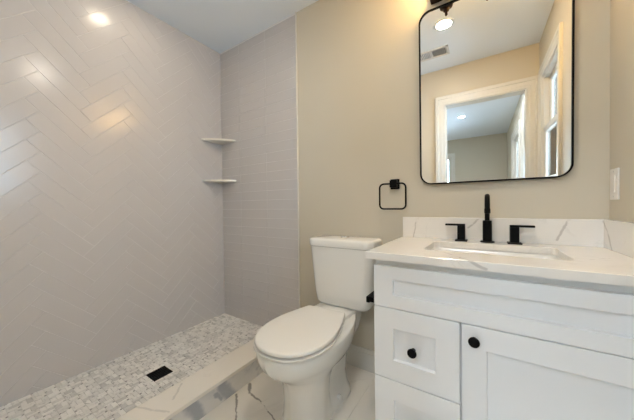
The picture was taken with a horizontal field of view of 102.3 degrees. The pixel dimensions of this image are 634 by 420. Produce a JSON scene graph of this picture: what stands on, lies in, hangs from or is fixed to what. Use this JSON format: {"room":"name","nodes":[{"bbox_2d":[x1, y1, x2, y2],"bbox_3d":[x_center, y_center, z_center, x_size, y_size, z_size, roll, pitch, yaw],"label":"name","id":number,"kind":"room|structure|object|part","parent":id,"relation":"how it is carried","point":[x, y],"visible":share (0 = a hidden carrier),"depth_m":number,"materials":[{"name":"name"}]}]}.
{"room":"bathroom","nodes":[
{"label":"bathroom","id":0,"kind":"room"},
{"bbox_2d":[0,0,223,406],"bbox_3d":[-1.411,-0.121,1.649,0.125,2.590,1.780,0,1,33],"label":"wall","id":1,"kind":"structure","parent":0,"point":[111,229],"depth_m":1.61,"materials":[{"name":"tile"}]},
{"bbox_2d":[0,313,261,419],"bbox_3d":[-1.016,0.999,1.486,0.720,0.053,1.660,0,1,33],"label":"floor","id":2,"kind":"structure","parent":0,"point":[109,390],"depth_m":1.48,"materials":[{"name":"tile"}]},
{"bbox_2d":[146,366,172,381],"bbox_3d":[-0.935,0.971,1.518,0.102,0.007,0.102,0,1,33],"label":"shower drain","id":3,"kind":"object","parent":2,"relation":"on","point":[162,371],"visible":1,"depth_m":1.52,"materials":[{"name":"black metal"}]},
{"bbox_2d":[126,0,317,52],"bbox_3d":[-0.310,-1.480,1.002,2.683,0.120,1.840,0,1,33],"label":"ceiling","id":4,"kind":"structure","parent":0,"point":[220,25],"depth_m":1.87,"materials":[{"name":"paint"}]},
{"bbox_2d":[200,364,374,419],"bbox_3d":[-0.278,1.094,1.039,2.683,0.150,1.840,0,1,33],"label":"floor","id":5,"kind":"structure","parent":0,"point":[262,398],"depth_m":1.35,"materials":[{"name":"tile"}]},
{"bbox_2d":[115,339,262,419],"bbox_3d":[-0.655,0.955,1.247,0.175,0.132,1.658,0,1,33],"label":"shower curb","id":6,"kind":"object","parent":5,"relation":"on","point":[198,394],"visible":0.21,"depth_m":1.30,"materials":[{"name":"stone"}]},
{"bbox_2d":[253,235,381,419],"bbox_3d":[0.018,0.587,1.322,0.428,0.850,0.751,0,1,33],"label":"toilet","id":7,"kind":"object","parent":5,"relation":"on","point":[304,349],"visible":0.96,"depth_m":1.26,"materials":[{"name":"ceramic"}]},
{"bbox_3d":[-0.071,0.587,1.227,0.363,0.009,0.493,0,1,33],"label":"seat","id":8,"kind":"part","parent":7,"relation":"part of","materials":[{"name":"plastic"}]},
{"bbox_3d":[-0.069,0.566,1.231,0.354,0.017,0.495,0,1,33],"label":"seat lid","id":9,"kind":"part","parent":7,"relation":"part of","materials":[{"name":"plastic"}]},
{"bbox_3d":[0.169,0.393,1.543,0.408,0.353,0.190,0,1,33],"label":"tank","id":10,"kind":"part","parent":7,"relation":"part of","materials":[{"name":"ceramic"}]},
{"bbox_3d":[0.166,0.190,1.539,0.418,0.050,0.211,0,1,33],"label":"tank lid","id":11,"kind":"part","parent":7,"relation":"part of","materials":[{"name":"ceramic"}]},
{"bbox_2d":[374,259,633,419],"bbox_3d":[0.689,0.595,1.002,0.780,0.825,0.548,0,1,33],"label":"vanity cabinet","id":12,"kind":"object","parent":5,"relation":"on","point":[451,343],"visible":0.95,"depth_m":0.80,"materials":[{"name":"paint"}]},
{"bbox_2d":[366,291,373,302],"bbox_3d":[0.293,0.394,1.183,0.082,0.052,0.166,0,1,33],"label":"toilet paper holder","id":13,"kind":"object","parent":12,"relation":"attached to","point":[370,298],"visible":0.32,"depth_m":1.14,"materials":[{"name":"black metal"}]},
{"bbox_3d":[0.343,0.512,0.918,0.033,0.033,0.031,0,1,33],"label":"knob","id":14,"kind":"part","parent":12,"relation":"part of","materials":[{"name":"black metal"}]},
{"bbox_3d":[0.356,0.511,0.938,0.296,0.272,0.020,0,1,33],"label":"drawer","id":15,"kind":"part","parent":12,"relation":"part of","materials":[{"name":"paint"}]},
{"bbox_3d":[0.359,0.781,0.942,0.296,0.262,0.020,0,1,33],"label":"drawer","id":16,"kind":"part","parent":12,"relation":"part of","materials":[{"name":"paint"}]},
{"bbox_3d":[0.500,0.418,0.813,0.033,0.033,0.031,0,1,33],"label":"knob","id":17,"kind":"part","parent":12,"relation":"part of","materials":[{"name":"black metal"}]},
{"bbox_2d":[366,217,633,286],"bbox_3d":[0.679,0.113,1.010,0.804,0.138,0.560,0,1,33],"label":"countertop","id":18,"kind":"structure","parent":12,"relation":"on","point":[601,251],"depth_m":0.99,"materials":[{"name":"stone"}]},
{"bbox_2d":[445,194,534,244],"bbox_3d":[0.772,0.039,1.163,0.347,0.225,0.140,0,1,33],"label":"faucet","id":19,"kind":"object","parent":18,"relation":"on","point":[487,223],"visible":1,"depth_m":1.18,"materials":[{"name":"black metal"}]},
{"bbox_3d":[0.686,0.072,1.270,0.086,0.009,0.027,0,1,33],"label":"lever","id":20,"kind":"part","parent":19,"relation":"part of","materials":[{"name":"black metal"}]},
{"bbox_3d":[0.709,0.114,1.256,0.052,0.074,0.052,0,1,33],"label":"handle","id":21,"kind":"part","parent":19,"relation":"part of","materials":[{"name":"black metal"}]},
{"bbox_3d":[0.798,0.100,1.197,0.058,0.102,0.058,0,1,33],"label":"spout","id":22,"kind":"part","parent":19,"relation":"part of","materials":[{"name":"black metal"}]},
{"bbox_3d":[0.769,-0.006,1.154,0.020,0.135,0.120,0,1,33],"label":"spout","id":23,"kind":"part","parent":19,"relation":"part of","materials":[{"name":"black metal"}]},
{"bbox_3d":[0.882,0.113,1.142,0.052,0.074,0.052,0,1,33],"label":"handle","id":24,"kind":"part","parent":19,"relation":"part of","materials":[{"name":"black metal"}]},
{"bbox_3d":[0.904,0.072,1.127,0.086,0.009,0.027,0,1,33],"label":"lever","id":25,"kind":"part","parent":19,"relation":"part of","materials":[{"name":"black metal"}]},
{"bbox_2d":[431,247,561,259],"bbox_3d":[0.688,0.253,1.021,0.500,0.140,0.330,0,1,33],"label":"sink","id":26,"kind":"object","parent":18,"relation":"in","point":[490,252],"visible":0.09,"depth_m":1.12,"materials":[{"name":"ceramic"}]},
{"bbox_3d":[0.546,0.293,0.807,0.758,0.158,0.020,0,1,33],"label":"false drawer","id":27,"kind":"part","parent":12,"relation":"part of","materials":[{"name":"paint"}]},
{"bbox_3d":[0.677,0.643,0.730,0.456,0.538,0.020,0,1,33],"label":"door","id":28,"kind":"part","parent":12,"relation":"part of","materials":[{"name":"paint"}]},
{"bbox_2d":[220,0,609,350],"bbox_3d":[0.178,-0.142,1.738,2.683,2.590,0.124,0,1,33],"label":"wall","id":29,"kind":"structure","parent":0,"point":[358,60],"depth_m":1.68,"materials":[{"name":"paint"}]},
{"bbox_2d":[202,138,235,144],"bbox_3d":[-0.851,-0.606,2.212,0.197,0.017,0.197,0,1,33],"label":"corner shelf","id":30,"kind":"object","parent":29,"relation":"attached to","point":[220,141],"visible":1,"depth_m":2.22,"materials":[{"name":"stone"}]},
{"bbox_2d":[202,179,235,182],"bbox_3d":[-0.846,-0.254,2.217,0.197,0.017,0.197,0,1,33],"label":"corner shelf","id":31,"kind":"object","parent":29,"relation":"attached to","point":[209,180],"visible":1,"depth_m":2.20,"materials":[{"name":"stone"}]},
{"bbox_2d":[295,12,299,307],"bbox_3d":[-0.139,-0.215,1.869,0.009,2.440,0.011,0,1,33],"label":"trim","id":32,"kind":"structure","parent":29,"relation":"attached to","point":[295,12],"depth_m":1.86,"materials":[{"name":"paint"}]},
{"bbox_2d":[346,344,374,373],"bbox_3d":[0.527,0.936,1.455,1.554,0.135,0.014,0,1,33],"label":"baseboard","id":33,"kind":"structure","parent":29,"relation":"attached to","point":[357,356],"depth_m":1.61,"materials":[{"name":"paint"}]},
{"bbox_2d":[379,179,406,209],"bbox_3d":[0.438,-0.090,1.471,0.159,0.176,0.046,0,1,33],"label":"towel ring","id":34,"kind":"object","parent":29,"relation":"attached to","point":[394,183],"visible":1,"depth_m":1.45,"materials":[{"name":"black metal"}]},
{"bbox_2d":[430,0,441,4],"bbox_3d":[0.773,-1.149,1.157,0.500,0.234,0.162,0,1,33],"label":"vanity light","id":35,"kind":"object","parent":29,"relation":"attached to","point":[431,1],"visible":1,"depth_m":1.34,"materials":[{"name":"brown metal"}]},
{"bbox_2d":[419,0,574,184],"bbox_3d":[0.808,-0.591,1.219,0.601,0.910,0.039,0,1,33],"label":"mirror","id":36,"kind":"object","parent":29,"relation":"attached to","point":[496,77],"visible":1,"depth_m":1.19,"materials":[{"name":"black mirror"}]},
{"bbox_2d":[403,217,609,246],"bbox_3d":[0.827,0.094,1.235,0.804,0.111,0.020,0,1,33],"label":"backsplash","id":37,"kind":"structure","parent":29,"relation":"attached to","point":[571,232],"depth_m":1.16,"materials":[{"name":"stone"}]},
{"bbox_2d":[609,0,633,221],"bbox_3d":[-0.368,-0.090,-1.383,0.075,2.590,5.940,0,1,33],"label":"wall","id":38,"kind":"structure","parent":0,"point":[621,11],"depth_m":0.92,"materials":[{"name":"paint"}]},
{"bbox_2d":[610,168,619,199],"bbox_3d":[1.131,-0.098,0.973,0.010,0.118,0.070,0,1,33],"label":"light switch","id":39,"kind":"object","parent":38,"relation":"attached to","point":[614,173],"visible":1,"depth_m":0.96,"materials":[{"name":"white plastic"}]}
]}

